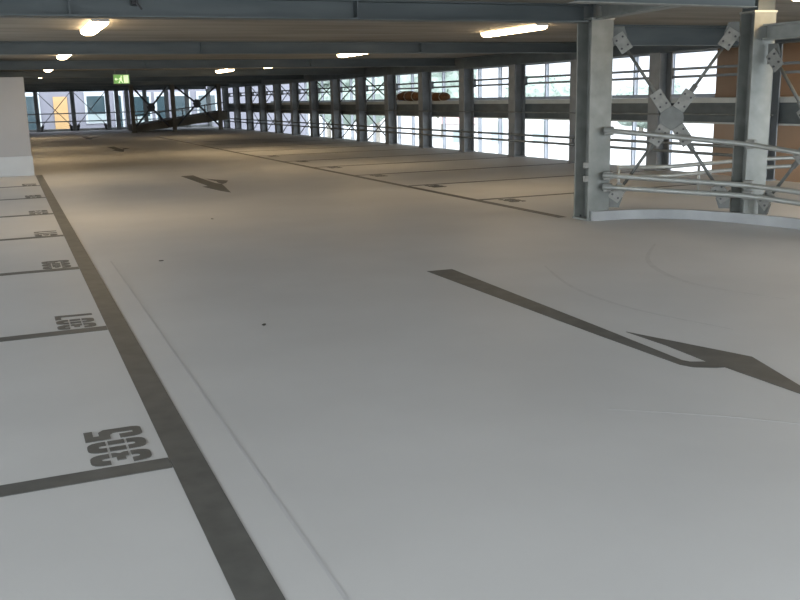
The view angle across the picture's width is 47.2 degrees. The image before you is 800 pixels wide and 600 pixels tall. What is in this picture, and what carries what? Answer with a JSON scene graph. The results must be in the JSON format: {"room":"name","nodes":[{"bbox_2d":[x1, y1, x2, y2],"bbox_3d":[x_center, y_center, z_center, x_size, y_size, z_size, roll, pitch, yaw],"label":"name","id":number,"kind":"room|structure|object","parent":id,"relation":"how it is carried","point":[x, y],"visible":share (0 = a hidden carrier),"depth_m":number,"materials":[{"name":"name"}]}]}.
{"room":"parking garage","nodes":[
{"label":"parking garage","id":0,"kind":"room"},
{"bbox_2d":[0,77,34,176],"bbox_3d":[-17.266,-6.744,34.243,5.485,2.100,34.300,-7,14,-22],"label":"wall","id":1,"kind":"structure","parent":0,"point":[16,158],"depth_m":19.76,"materials":[{"name":"grey paint"}]},
{"bbox_2d":[0,126,799,599],"bbox_3d":[-7.430,-3.884,25.993,16.760,0.350,60.500,-7,14,-22],"label":"floor","id":2,"kind":"structure","parent":0,"point":[429,436],"depth_m":4.97,"materials":[{"name":"concrete"}]},
{"bbox_2d":[0,235,63,240],"bbox_3d":[-6.434,-0.475,9.722,5.398,0.002,0.120,-7,14,-22],"label":"parking line","id":3,"kind":"object","parent":2,"relation":"on","point":[52,235],"visible":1,"depth_m":10.61,"materials":[{"name":"paint"}]},
{"bbox_2d":[33,92,40,131],"bbox_3d":[-20.560,-10.631,51.813,0.280,2.220,0.280,-7,14,-22],"label":"end column","id":4,"kind":"structure","parent":2,"relation":"on","point":[35,97],"depth_m":51.70,"materials":[{"name":"metal"}]},
{"bbox_2d":[37,93,72,131],"bbox_3d":[-19.684,-10.725,52.235,1.738,2.143,0.074,-7,14,-22],"label":"brace","id":5,"kind":"object","parent":4,"relation":"attached to","point":[70,125],"visible":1,"depth_m":52.20,"materials":[{"name":"grey"}]},
{"bbox_2d":[0,267,78,275],"bbox_3d":[-5.499,-0.019,7.570,5.398,0.002,0.120,-7,14,-22],"label":"parking line","id":6,"kind":"object","parent":2,"relation":"on","point":[69,268],"visible":1,"depth_m":8.45,"materials":[{"name":"paint"}]},
{"bbox_2d":[0,326,107,341],"bbox_3d":[-4.490,0.473,5.247,5.398,0.002,0.120,-7,14,-22],"label":"parking line","id":7,"kind":"object","parent":2,"relation":"on","point":[100,328],"visible":1,"depth_m":6.13,"materials":[{"name":"paint"}]},
{"bbox_2d":[41,260,70,268],"bbox_3d":[-3.308,-0.343,8.800,0.255,0.002,0.454,-7,14,-22],"label":"bay number","id":8,"kind":"object","parent":2,"relation":"on","point":[66,262],"visible":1,"depth_m":8.80,"materials":[{"name":"paint"}]},
{"bbox_2d":[69,92,76,130],"bbox_3d":[-18.766,-10.835,52.549,0.280,2.220,0.280,-7,14,-22],"label":"end column","id":9,"kind":"structure","parent":2,"relation":"on","point":[72,102],"depth_m":52.44,"materials":[{"name":"metal"}]},
{"bbox_2d":[54,313,95,329],"bbox_3d":[-2.300,0.150,6.477,0.255,0.002,0.454,-7,14,-22],"label":"bay number","id":10,"kind":"object","parent":2,"relation":"on","point":[90,324],"visible":1,"depth_m":6.44,"materials":[{"name":"paint"}]},
{"bbox_2d":[0,457,172,496],"bbox_3d":[-3.462,0.975,2.879,5.398,0.002,0.120,-7,14,-22],"label":"parking line","id":11,"kind":"object","parent":2,"relation":"on","point":[163,463],"visible":1,"depth_m":3.76,"materials":[{"name":"paint"}]},
{"bbox_2d":[104,91,112,129],"bbox_3d":[-16.999,-11.037,53.274,0.280,2.220,0.280,-7,14,-22],"label":"end column","id":12,"kind":"structure","parent":2,"relation":"on","point":[107,103],"depth_m":53.17,"materials":[{"name":"metal"}]},
{"bbox_2d":[83,426,151,466],"bbox_3d":[-1.271,0.652,4.109,0.255,0.002,0.454,-7,14,-22],"label":"bay number","id":13,"kind":"object","parent":2,"relation":"on","point":[96,461],"visible":1,"depth_m":4.10,"materials":[{"name":"paint"}]},
{"bbox_2d":[114,91,121,129],"bbox_3d":[-16.512,-11.092,53.474,0.280,2.220,0.280,-7,14,-22],"label":"end column","id":14,"kind":"structure","parent":2,"relation":"on","point":[116,97],"depth_m":53.38,"materials":[{"name":"metal"}]},
{"bbox_2d":[29,124,212,131],"bbox_3d":[-19.178,-9.834,52.905,16.700,0.130,0.220,-7,14,-22],"label":"kerb","id":15,"kind":"object","parent":2,"relation":"on","point":[200,125],"visible":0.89,"depth_m":53.23,"materials":[{"name":"paint"}]},
{"bbox_2d":[124,91,130,128],"bbox_3d":[-15.987,-11.152,53.689,0.280,2.220,0.280,-7,14,-22],"label":"end column","id":16,"kind":"structure","parent":2,"relation":"on","point":[126,96],"depth_m":53.57,"materials":[{"name":"metal"}]},
{"bbox_2d":[128,85,136,132],"bbox_3d":[-13.919,-9.985,47.593,0.260,2.490,0.260,-7,14,-22],"label":"column","id":17,"kind":"structure","parent":2,"relation":"on","point":[131,95],"depth_m":47.53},
{"bbox_2d":[133,86,169,127],"bbox_3d":[-13.046,-10.113,47.945,1.826,2.115,0.100,-7,14,-22],"label":"brace","id":18,"kind":"object","parent":17,"relation":"attached to","point":[151,108],"visible":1,"depth_m":47.91,"materials":[{"name":"grey"}]},
{"bbox_2d":[142,90,148,121],"bbox_3d":[-15.040,-11.260,54.078,0.280,2.220,0.280,-7,14,-22],"label":"end column","id":19,"kind":"structure","parent":2,"relation":"on","point":[144,95],"depth_m":53.93,"materials":[{"name":"metal"}]},
{"bbox_2d":[35,175,285,599],"bbox_3d":[-3.391,-0.526,9.633,0.140,0.002,23.200,-7,14,-22],"label":"aisle line","id":20,"kind":"object","parent":2,"relation":"on","point":[245,571],"visible":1,"depth_m":3.92,"materials":[{"name":"paint"}]},
{"bbox_2d":[164,90,169,117],"bbox_3d":[-13.889,-11.391,54.549,0.280,2.220,0.280,-7,14,-22],"label":"end column","id":21,"kind":"structure","parent":2,"relation":"on","point":[166,100],"depth_m":54.40,"materials":[{"name":"metal"}]},
{"bbox_2d":[170,84,176,130],"bbox_3d":[-11.987,-10.205,48.386,0.260,2.490,0.260,-7,14,-22],"label":"column","id":22,"kind":"structure","parent":2,"relation":"on","point":[172,93],"depth_m":48.32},
{"bbox_2d":[128,101,227,131],"bbox_3d":[-12.260,-10.114,50.269,4.907,1.469,3.230,-7,14,-22],"label":"ramp","id":23,"kind":"object","parent":2,"relation":"on","point":[197,118],"visible":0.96,"depth_m":49.08,"materials":[{"name":"concrete"}]},
{"bbox_2d":[184,89,190,126],"bbox_3d":[-12.785,-11.517,55.002,0.280,2.220,0.280,-7,14,-22],"label":"end column","id":24,"kind":"structure","parent":2,"relation":"on","point":[186,90],"depth_m":54.85,"materials":[{"name":"metal"}]},
{"bbox_2d":[182,175,229,191],"bbox_3d":[-3.509,-2.207,17.221,0.687,0.002,4.115,-7,14,-22],"label":"floor arrow","id":25,"kind":"object","parent":2,"relation":"on","point":[216,186],"depth_m":17.21,"materials":[{"name":"paint"}]},
{"bbox_2d":[206,89,212,126],"bbox_3d":[-11.589,-11.654,55.493,0.280,2.220,0.280,-7,14,-22],"label":"end column","id":26,"kind":"structure","parent":2,"relation":"on","point":[208,99],"depth_m":55.36,"materials":[{"name":"metal"}]},
{"bbox_2d":[216,84,222,129],"bbox_3d":[-9.733,-10.462,49.310,0.260,2.490,0.260,-7,14,-22],"label":"column","id":27,"kind":"structure","parent":2,"relation":"on","point":[218,88],"depth_m":49.25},
{"bbox_2d":[174,85,218,126],"bbox_3d":[-10.838,-10.367,48.850,2.272,2.123,0.100,-7,14,-22],"label":"brace","id":28,"kind":"object","parent":27,"relation":"attached to","point":[196,102],"visible":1,"depth_m":48.78,"materials":[{"name":"grey"}]},
{"bbox_2d":[222,88,230,127],"bbox_3d":[-9.806,-10.818,51.590,0.340,2.200,0.360,-7,14,-22],"label":"window column","id":29,"kind":"structure","parent":2,"relation":"on","point":[225,96],"depth_m":51.51,"materials":[{"name":"metal"}]},
{"bbox_2d":[110,261,348,599],"bbox_3d":[-0.824,0.595,4.322,0.015,0.001,10.200,-7,14,-22],"label":"joint","id":30,"kind":"object","parent":2,"relation":"on","point":[344,596],"visible":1,"depth_m":3.77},
{"bbox_2d":[232,87,241,128],"bbox_3d":[-8.751,-10.303,49.160,0.340,2.200,0.360,-7,14,-22],"label":"window column","id":31,"kind":"structure","parent":2,"relation":"on","point":[236,92],"depth_m":49.11,"materials":[{"name":"metal"}]},
{"bbox_2d":[244,86,253,129],"bbox_3d":[-7.695,-9.787,46.729,0.340,2.200,0.360,-7,14,-22],"label":"window column","id":32,"kind":"structure","parent":2,"relation":"on","point":[248,90],"depth_m":46.68,"materials":[{"name":"metal"}]},
{"bbox_2d":[258,85,268,131],"bbox_3d":[-6.639,-9.272,44.298,0.340,2.200,0.360,-7,14,-22],"label":"window column","id":33,"kind":"structure","parent":2,"relation":"on","point":[261,88],"depth_m":44.25,"materials":[{"name":"metal"}]},
{"bbox_2d":[273,84,282,132],"bbox_3d":[-5.583,-8.756,41.867,0.340,2.200,0.360,-7,14,-22],"label":"window column","id":34,"kind":"structure","parent":2,"relation":"on","point":[277,98],"depth_m":41.82,"materials":[{"name":"metal"}]},
{"bbox_2d":[289,83,300,134],"bbox_3d":[-4.528,-8.241,39.436,0.340,2.200,0.360,-7,14,-22],"label":"window column","id":35,"kind":"structure","parent":2,"relation":"on","point":[294,91],"depth_m":39.39,"materials":[{"name":"metal"}]},
{"bbox_2d":[308,81,320,136],"bbox_3d":[-3.472,-7.725,37.005,0.340,2.200,0.360,-7,14,-22],"label":"window column","id":36,"kind":"structure","parent":2,"relation":"on","point":[313,85],"depth_m":36.95,"materials":[{"name":"metal"}]},
{"bbox_2d":[330,79,342,138],"bbox_3d":[-2.416,-7.210,34.574,0.340,2.200,0.360,-7,14,-22],"label":"window column","id":37,"kind":"structure","parent":2,"relation":"on","point":[335,92],"depth_m":34.53,"materials":[{"name":"metal"}]},
{"bbox_2d":[355,77,367,141],"bbox_3d":[-1.360,-6.695,32.143,0.340,2.200,0.360,-7,14,-22],"label":"window column","id":38,"kind":"structure","parent":2,"relation":"on","point":[360,82],"depth_m":32.09,"materials":[{"name":"metal"}]},
{"bbox_2d":[339,79,355,137],"bbox_3d":[-1.796,-6.968,33.395,0.060,2.182,2.314,-7,14,-22],"label":"brace","id":39,"kind":"object","parent":38,"relation":"attached to","point":[339,79],"visible":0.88,"depth_m":33.70,"materials":[{"name":"grey"}]},
{"bbox_2d":[159,137,564,217],"bbox_3d":[-4.420,-4.164,26.130,0.120,0.002,32.900,-7,14,-22],"label":"aisle line","id":40,"kind":"object","parent":2,"relation":"on","point":[478,200],"visible":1,"depth_m":15.45,"materials":[{"name":"paint"}]},
{"bbox_2d":[384,75,397,143],"bbox_3d":[-0.304,-6.179,29.712,0.340,2.200,0.360,-7,14,-22],"label":"window column","id":41,"kind":"structure","parent":2,"relation":"on","point":[390,102],"depth_m":29.66,"materials":[{"name":"metal"}]},
{"bbox_2d":[364,77,384,140],"bbox_3d":[-0.741,-6.452,30.964,0.060,2.182,2.314,-7,14,-22],"label":"brace","id":42,"kind":"object","parent":41,"relation":"attached to","point":[364,77],"visible":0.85,"depth_m":31.21,"materials":[{"name":"grey"}]},
{"bbox_2d":[418,72,431,147],"bbox_3d":[0.751,-5.664,27.281,0.340,2.200,0.360,-7,14,-22],"label":"window column","id":43,"kind":"structure","parent":2,"relation":"on","point":[424,78],"depth_m":27.23,"materials":[{"name":"metal"}]},
{"bbox_2d":[356,163,569,175],"bbox_3d":[1.430,-2.731,19.068,5.005,0.002,0.100,-7,14,-22],"label":"parking line","id":44,"kind":"object","parent":2,"relation":"on","point":[561,163],"visible":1,"depth_m":18.98,"materials":[{"name":"paint"}]},
{"bbox_2d":[459,68,474,151],"bbox_3d":[1.807,-5.148,24.850,0.340,2.200,0.360,-7,14,-22],"label":"window column","id":45,"kind":"structure","parent":2,"relation":"on","point":[466,76],"depth_m":24.80,"materials":[{"name":"metal"}]},
{"bbox_2d":[507,64,525,156],"bbox_3d":[2.863,-4.633,22.419,0.340,2.200,0.360,-7,14,-22],"label":"window column","id":46,"kind":"structure","parent":2,"relation":"on","point":[516,73],"depth_m":22.37,"materials":[{"name":"metal"}]},
{"bbox_2d":[409,171,641,185],"bbox_3d":[2.458,-2.229,16.700,5.005,0.002,0.100,-7,14,-22],"label":"parking line","id":47,"kind":"object","parent":2,"relation":"on","point":[635,171],"visible":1,"depth_m":16.39,"materials":[{"name":"paint"}]},
{"bbox_2d":[567,60,575,162],"bbox_3d":[3.919,-4.117,19.988,0.340,2.200,0.360,-7,14,-22],"label":"window column","id":48,"kind":"structure","parent":2,"relation":"on","point":[572,62],"depth_m":19.94,"materials":[{"name":"metal"}]},
{"bbox_2d":[479,184,696,199],"bbox_3d":[3.475,-1.732,14.359,5.005,0.002,0.100,-7,14,-22],"label":"parking line","id":49,"kind":"object","parent":2,"relation":"on","point":[687,184],"visible":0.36,"depth_m":13.80,"materials":[{"name":"paint"}]},
{"bbox_2d":[572,17,614,220],"bbox_3d":[2.283,-2.134,10.902,0.367,2.340,0.324,-7,14,-22],"label":"steel column","id":50,"kind":"structure","parent":2,"relation":"on","point":[594,61],"depth_m":10.84,"materials":[{"name":"grey"}]},
{"bbox_2d":[584,4,601,17],"bbox_3d":[2.275,-3.352,10.640,0.240,0.150,0.240,-7,14,-22],"label":"stub","id":51,"kind":"object","parent":50,"relation":"on","point":[593,10],"visible":0.43,"depth_m":10.52,"materials":[{"name":"blue paint"}]},
{"bbox_2d":[608,21,740,208],"bbox_3d":[3.167,-2.121,10.659,1.412,2.100,0.074,2,13,15],"label":"brace","id":52,"kind":"object","parent":50,"relation":"attached to","point":[671,117],"visible":0.91,"depth_m":10.63,"materials":[{"name":"metal"}]},
{"bbox_2d":[602,171,799,205],"bbox_3d":[4.033,-1.065,9.386,1.132,0.330,4.465,-9,15,-31],"label":"guard rail","id":53,"kind":"object","parent":50,"relation":"attached to","point":[607,175],"visible":1,"depth_m":10.48,"materials":[{"name":"metal"}]},
{"bbox_2d":[604,126,799,155],"bbox_3d":[4.022,-1.526,9.283,1.131,0.434,4.464,-9,15,-31],"label":"guard rail","id":54,"kind":"object","parent":50,"relation":"attached to","point":[608,130],"visible":1,"depth_m":10.38,"materials":[{"name":"metal"}]},
{"bbox_2d":[427,269,799,393],"bbox_3d":[1.220,0.123,6.232,0.456,0.002,4.157,-8,14,-27],"label":"floor arrow","id":55,"kind":"object","parent":2,"relation":"on","point":[712,358],"depth_m":5.48,"materials":[{"name":"paint"}]},
{"bbox_2d":[545,266,732,329],"bbox_3d":[1.576,-0.045,6.960,0.301,0.001,2.508,-6,13,-19],"label":"scuff","id":56,"kind":"object","parent":2,"relation":"on","point":[552,272],"visible":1,"depth_m":6.68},
{"bbox_2d":[644,53,672,170],"bbox_3d":[4.974,-3.602,17.557,0.340,2.200,0.360,-7,14,-22],"label":"window column","id":57,"kind":"structure","parent":2,"relation":"on","point":[660,64],"depth_m":17.45,"materials":[{"name":"metal"}]},
{"bbox_2d":[590,209,799,229],"bbox_3d":[3.866,-0.826,9.986,0.896,0.112,3.675,-13,17,-43],"label":"kerb","id":58,"kind":"object","parent":2,"relation":"on","point":[693,214],"visible":1,"depth_m":10.81,"materials":[{"name":"concrete"}]},
{"bbox_2d":[608,408,799,423],"bbox_3d":[1.709,0.560,4.222,1.461,0.001,0.082,2,13,15],"label":"scuff","id":59,"kind":"object","parent":2,"relation":"on","point":[608,408],"visible":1,"depth_m":4.31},
{"bbox_2d":[617,156,793,189],"bbox_3d":[4.728,-1.867,13.783,3.236,0.460,0.414,-7,14,-22],"label":"guard rail","id":60,"kind":"object","parent":2,"relation":"on","point":[698,172],"visible":0.62,"depth_m":13.49,"materials":[{"name":"metal"}]},
{"bbox_2d":[645,244,784,298],"bbox_3d":[2.441,-0.277,7.916,0.515,0.001,2.634,-2,13,-5],"label":"scuff","id":61,"kind":"object","parent":2,"relation":"on","point":[647,257],"visible":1,"depth_m":7.56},
{"bbox_2d":[729,10,777,214],"bbox_3d":[4.016,-2.071,10.435,0.292,2.340,0.292,-4,13,-14],"label":"steel column","id":62,"kind":"structure","parent":2,"relation":"on","point":[754,75],"depth_m":10.35,"materials":[{"name":"grey"}]},
{"bbox_2d":[742,0,775,11],"bbox_3d":[3.988,-3.286,10.165,0.240,0.150,0.240,-7,14,-22],"label":"stub","id":63,"kind":"object","parent":62,"relation":"on","point":[761,4],"visible":0.56,"depth_m":10.06,"materials":[{"name":"blue paint"}]},
{"bbox_2d":[757,43,799,214],"bbox_3d":[4.414,-1.774,9.659,0.074,1.880,1.486,-7,14,-25],"label":"brace","id":64,"kind":"object","parent":62,"relation":"attached to","point":[773,57],"visible":0.87,"depth_m":10.02,"materials":[{"name":"metal"}]},
{"bbox_2d":[762,21,799,39],"bbox_3d":[4.397,-2.815,9.432,0.160,0.170,1.523,-7,14,-25],"label":"beam","id":65,"kind":"structure","parent":62,"relation":"attached to","point":[782,30],"depth_m":9.88,"materials":[{"name":"metal"}]},
{"bbox_2d":[766,44,782,180],"bbox_3d":[6.030,-3.087,15.126,0.340,2.200,0.360,-7,14,-22],"label":"window column","id":66,"kind":"structure","parent":2,"relation":"on","point":[776,79],"depth_m":15.11,"materials":[{"name":"metal"}]},
{"bbox_2d":[223,118,769,156],"bbox_3d":[-2.021,-6.314,33.380,0.072,0.250,41.100,-7,14,-22],"label":"barrier","id":67,"kind":"object","parent":66,"relation":"attached to","point":[572,144],"visible":0.77,"depth_m":22.49,"materials":[{"name":"metal"}]},
{"bbox_2d":[222,108,772,115],"bbox_3d":[-2.025,-6.902,33.254,0.028,0.028,41.100,-7,14,-22],"label":"handrail","id":68,"kind":"object","parent":66,"relation":"attached to","point":[222,108],"visible":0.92,"depth_m":22.76,"materials":[{"name":"metal"}]},
{"bbox_2d":[228,61,799,96],"bbox_3d":[-0.709,-7.191,30.987,0.130,0.220,46.100,-7,14,-22],"label":"deck railing","id":69,"kind":"object","parent":66,"relation":"attached to","point":[790,62],"visible":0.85,"depth_m":21.15,"materials":[{"name":"metal"}]},
{"bbox_3d":[-22.354,-10.426,51.078,0.280,2.220,0.280,-7,14,-22],"label":"end column","id":70,"kind":"structure","parent":2,"relation":"on","visible":0},
{"bbox_2d":[27,109,201,122],"bbox_3d":[-19.210,-10.424,52.288,16.300,0.510,0.060,-7,14,-22],"label":"barrier","id":71,"kind":"object","parent":70,"relation":"attached to","point":[201,109],"visible":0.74,"depth_m":52.88,"materials":[{"name":"metal"}]},
{"bbox_2d":[0,0,799,70],"bbox_3d":[-6.598,-7.005,26.859,19.600,0.350,58.800,-7,14,-22],"label":"ceiling","id":72,"kind":"structure","parent":0,"point":[11,29],"depth_m":13.57,"materials":[{"name":"concrete"}]},
{"bbox_2d":[80,19,108,35],"bbox_3d":[-3.920,-3.485,11.715,0.211,0.078,1.716,-7,14,-22],"label":"ceiling lamp","id":73,"kind":"object","parent":72,"relation":"attached to","point":[93,26],"visible":1,"depth_m":11.25,"materials":[{"name":"white"}]},
{"bbox_2d":[25,86,205,91],"bbox_3d":[-19.714,-11.946,51.902,17.400,0.270,0.240,-7,14,-22],"label":"beam","id":74,"kind":"structure","parent":72,"relation":"attached to","point":[197,87],"depth_m":52.99,"materials":[{"name":"metal"}]},
{"bbox_2d":[113,69,129,83],"bbox_3d":[-8.261,-6.621,27.101,0.470,0.430,0.071,-7,14,-22],"label":"exit sign","id":75,"kind":"object","parent":72,"relation":"hanging from","point":[117,78],"visible":1,"depth_m":27.09,"materials":[{"name":"green"}]},
{"bbox_2d":[24,84,228,88],"bbox_3d":[-16.813,-10.846,46.487,16.380,0.200,0.220,-7,14,-22],"label":"steel beam","id":76,"kind":"structure","parent":72,"relation":"attached to","point":[176,85],"depth_m":47.36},
{"bbox_2d":[24,80,260,86],"bbox_3d":[-14.115,-9.529,40.274,16.380,0.200,0.220,-7,14,-22],"label":"steel beam","id":77,"kind":"structure","parent":72,"relation":"attached to","point":[223,81],"depth_m":41.31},
{"bbox_2d":[23,75,303,82],"bbox_3d":[-11.456,-8.230,34.152,16.380,0.200,0.220,-7,14,-22],"label":"steel beam","id":78,"kind":"structure","parent":72,"relation":"attached to","point":[246,77],"depth_m":35.21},
{"bbox_2d":[0,68,364,77],"bbox_3d":[-8.758,-6.913,27.939,16.380,0.200,0.220,-7,14,-22],"label":"steel beam","id":79,"kind":"structure","parent":72,"relation":"attached to","point":[287,71],"depth_m":28.65,"materials":[{"name":"metal"}]},
{"bbox_2d":[0,58,455,69],"bbox_3d":[-6.060,-5.596,21.727,16.380,0.200,0.220,-7,14,-22],"label":"steel beam","id":80,"kind":"structure","parent":72,"relation":"attached to","point":[384,62],"depth_m":22.35,"materials":[{"name":"metal"}]},
{"bbox_2d":[0,41,576,54],"bbox_3d":[-3.401,-4.298,15.604,16.380,0.200,0.220,-7,14,-22],"label":"steel beam","id":81,"kind":"structure","parent":72,"relation":"attached to","point":[6,47],"depth_m":16.01,"materials":[{"name":"metal"}]},
{"bbox_2d":[0,0,588,23],"bbox_3d":[-3.066,-2.718,8.455,11.270,0.200,0.220,-7,14,-22],"label":"steel beam","id":82,"kind":"structure","parent":72,"relation":"attached to","point":[284,10],"depth_m":9.30,"materials":[{"name":"metal"}]},
{"bbox_2d":[252,49,717,86],"bbox_3d":[-1.155,-9.361,38.108,0.160,0.170,40.900,-7,14,-22],"label":"rail","id":83,"kind":"object","parent":72,"relation":"attached to","point":[711,49],"visible":0.21,"depth_m":25.93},
{"bbox_2d":[205,38,799,89],"bbox_3d":[-1.564,-7.996,32.278,0.240,0.290,52.000,-7,14,-22],"label":"beam","id":84,"kind":"structure","parent":72,"relation":"attached to","point":[504,59],"depth_m":23.32,"materials":[{"name":"metal"}]},
{"bbox_2d":[480,24,548,36],"bbox_3d":[1.730,-4.129,14.032,0.211,0.078,1.716,-7,14,-22],"label":"ceiling lamp","id":85,"kind":"object","parent":72,"relation":"attached to","point":[533,27],"visible":1,"depth_m":13.83,"materials":[{"name":"white"}]},
{"bbox_2d":[596,4,679,18],"bbox_3d":[2.858,-2.947,8.802,0.160,0.170,3.554,-5,13,-17],"label":"beam","id":86,"kind":"structure","parent":72,"relation":"attached to","point":[609,11],"depth_m":9.97,"materials":[{"name":"metal"}]},
{"bbox_2d":[568,0,756,7],"bbox_3d":[2.215,-2.590,7.558,1.930,0.298,0.110,-7,14,-26],"label":"beam","id":87,"kind":"structure","parent":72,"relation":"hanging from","point":[682,3],"depth_m":7.62,"materials":[{"name":"metal"}]},
{"bbox_2d":[614,24,739,45],"bbox_3d":[4.324,-4.141,14.328,3.200,0.300,0.200,-7,14,-22],"label":"beam","id":88,"kind":"structure","parent":72,"relation":"attached to","point":[637,35],"depth_m":14.29,"materials":[{"name":"metal"}]},
{"bbox_2d":[229,96,799,125],"bbox_3d":[0.613,-6.537,31.090,2.500,0.460,47.600,-7,14,-22],"label":"horizontal beam","id":89,"kind":"structure","parent":0,"point":[788,107],"depth_m":21.19,"materials":[{"name":"metal"}]},
{"bbox_2d":[396,91,417,100],"bbox_3d":[0.315,-6.690,30.039,0.447,0.341,2.000,-7,14,-22],"label":"bundle","id":90,"kind":"object","parent":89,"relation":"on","point":[404,95],"visible":0.8,"depth_m":29.77,"materials":[{"name":"wood"}]},
{"bbox_2d":[432,92,450,100],"bbox_3d":[1.100,-6.277,28.246,0.355,0.278,1.900,-7,14,-22],"label":"bundle","id":91,"kind":"object","parent":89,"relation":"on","point":[442,96],"visible":0.62,"depth_m":27.70,"materials":[{"name":"wood"}]},
{"bbox_2d":[711,42,799,182],"bbox_3d":[8.227,-2.172,17.496,0.200,5.690,6.300,-7,14,-22],"label":"wall","id":92,"kind":"structure","parent":0,"point":[787,136],"depth_m":18.47,"materials":[{"name":"orange paint"}]},
{"label":"outside","id":93,"kind":"structure","parent":0,"visible":0},
{"bbox_2d":[308,116,713,171],"bbox_3d":[37.143,-16.021,90.481,380.000,0.200,380.000,-7,14,-22],"label":"ground","id":94,"kind":"structure","parent":93,"point":[617,156],"depth_m":95.78,"materials":[{"name":"white"}]},
{"bbox_2d":[25,83,305,134],"bbox_3d":[-23.836,-14.554,62.023,34.000,12.000,8.115,-7,14,-22],"label":"building","id":95,"kind":"structure","parent":94,"relation":"on","point":[89,98],"depth_m":60.26,"materials":[{"name":"grey"}]},
{"bbox_2d":[88,114,105,121],"bbox_3d":[-19.811,-11.904,59.835,1.100,0.495,0.015,-7,14,-22],"label":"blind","id":96,"kind":"object","parent":95,"relation":"hanging from","point":[90,116],"depth_m":59.82,"materials":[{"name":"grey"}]},
{"bbox_2d":[135,116,150,121],"bbox_3d":[-17.184,-12.022,60.951,1.100,0.425,0.015,-7,14,-22],"label":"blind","id":97,"kind":"object","parent":95,"relation":"hanging from","point":[138,117],"depth_m":60.89,"materials":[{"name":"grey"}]},
{"bbox_2d":[307,81,354,137],"bbox_3d":[-8.332,-24.677,106.443,8.671,11.835,10.863,-7,14,-22],"label":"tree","id":98,"kind":"object","parent":94,"relation":"on","point":[326,84],"visible":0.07,"depth_m":103.86,"materials":[{"name":"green plant"}]},
{"bbox_2d":[349,79,353,139],"bbox_3d":[-2.114,-7.083,41.080,0.120,5.520,0.160,-7,14,-22],"label":"post","id":99,"kind":"object","parent":94,"relation":"on","point":[351,93],"visible":0.25,"depth_m":40.84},
{"bbox_2d":[372,77,375,141],"bbox_3d":[-1.057,-6.568,38.647,0.120,5.520,0.160,-7,14,-22],"label":"post","id":100,"kind":"object","parent":94,"relation":"on","point":[373,78],"visible":0.25,"depth_m":38.38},
{"bbox_2d":[342,74,417,141],"bbox_3d":[-2.238,-20.015,89.809,8.565,9.674,8.212,-7,14,-22],"label":"tree","id":101,"kind":"object","parent":94,"relation":"on","point":[403,78],"visible":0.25,"depth_m":86.99,"materials":[{"name":"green plant"}]},
{"bbox_2d":[397,75,400,143],"bbox_3d":[-0.001,-6.052,36.215,0.120,5.520,0.160,-7,14,-22],"label":"post","id":102,"kind":"object","parent":94,"relation":"on","point":[398,76],"visible":0.25,"depth_m":35.98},
{"bbox_2d":[411,74,414,145],"bbox_3d":[0.527,-5.794,34.998,0.120,5.520,0.160,-7,14,-22],"label":"post","id":103,"kind":"object","parent":94,"relation":"on","point":[412,75],"visible":0.25,"depth_m":34.76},
{"bbox_2d":[442,72,445,148],"bbox_3d":[1.584,-5.278,32.566,0.120,5.520,0.160,-7,14,-22],"label":"post","id":104,"kind":"object","parent":94,"relation":"on","point":[443,73],"visible":0.25,"depth_m":32.34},
{"bbox_2d":[431,69,476,134],"bbox_3d":[4.588,-24.350,105.637,9.883,10.969,9.891,-7,14,-22],"label":"tree","id":105,"kind":"object","parent":94,"relation":"on","point":[452,75],"visible":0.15,"depth_m":102.22,"materials":[{"name":"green plant"}]},
{"bbox_2d":[438,117,476,151],"bbox_3d":[6.413,-14.946,79.584,5.800,3.800,5.800,0,13,6],"label":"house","id":106,"kind":"structure","parent":94,"relation":"on","point":[452,123],"depth_m":77.41,"materials":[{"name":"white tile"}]},
{"bbox_2d":[478,69,481,151],"bbox_3d":[2.640,-4.762,30.133,0.120,5.520,0.160,-7,14,-22],"label":"post","id":107,"kind":"object","parent":94,"relation":"on","point":[479,70],"visible":0.25,"depth_m":29.87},
{"bbox_2d":[498,67,501,153],"bbox_3d":[3.169,-4.504,28.916,0.120,5.520,0.160,-7,14,-22],"label":"post","id":108,"kind":"object","parent":94,"relation":"on","point":[499,68],"visible":0.25,"depth_m":28.66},
{"bbox_2d":[477,118,568,159],"bbox_3d":[10.644,-12.651,68.580,9.400,3.900,7.400,1,13,11],"label":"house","id":109,"kind":"structure","parent":94,"relation":"on","point":[532,126],"depth_m":65.39,"materials":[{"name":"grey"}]},
{"bbox_2d":[503,73,569,99],"bbox_3d":[14.566,-19.249,91.259,8.901,6.806,6.688,-7,14,-22],"label":"tree","id":110,"kind":"object","parent":94,"relation":"on","point":[555,89],"visible":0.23,"depth_m":89.31,"materials":[{"name":"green plant"}]},
{"bbox_2d":[544,64,548,157],"bbox_3d":[4.225,-3.989,26.483,0.120,5.520,0.160,-7,14,-22],"label":"post","id":111,"kind":"object","parent":94,"relation":"on","point":[546,122],"visible":0.25,"depth_m":26.23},
{"bbox_2d":[631,57,638,164],"bbox_3d":[5.810,-3.215,22.834,0.120,5.520,0.160,-7,14,-22],"label":"post","id":112,"kind":"object","parent":94,"relation":"on","point":[635,82],"visible":0.23,"depth_m":22.58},
{"bbox_2d":[616,79,683,130],"bbox_3d":[27.088,-21.684,102.748,7.593,6.024,7.652,-7,14,-22],"label":"tree","id":113,"kind":"object","parent":94,"relation":"on","point":[626,89],"visible":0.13,"depth_m":100.75,"materials":[{"name":"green plant"}]},
{"bbox_2d":[669,54,675,169],"bbox_3d":[6.338,-2.957,21.618,0.120,5.520,0.160,-7,14,-22],"label":"post","id":114,"kind":"object","parent":94,"relation":"on","point":[674,55],"visible":0.14,"depth_m":21.19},
{"bbox_2d":[271,93,714,102],"bbox_3d":[-0.291,-7.950,36.395,0.060,0.080,36.600,-7,14,-22],"label":"rail","id":115,"kind":"object","parent":114,"relation":"attached to","point":[713,94],"visible":0.57,"depth_m":26.00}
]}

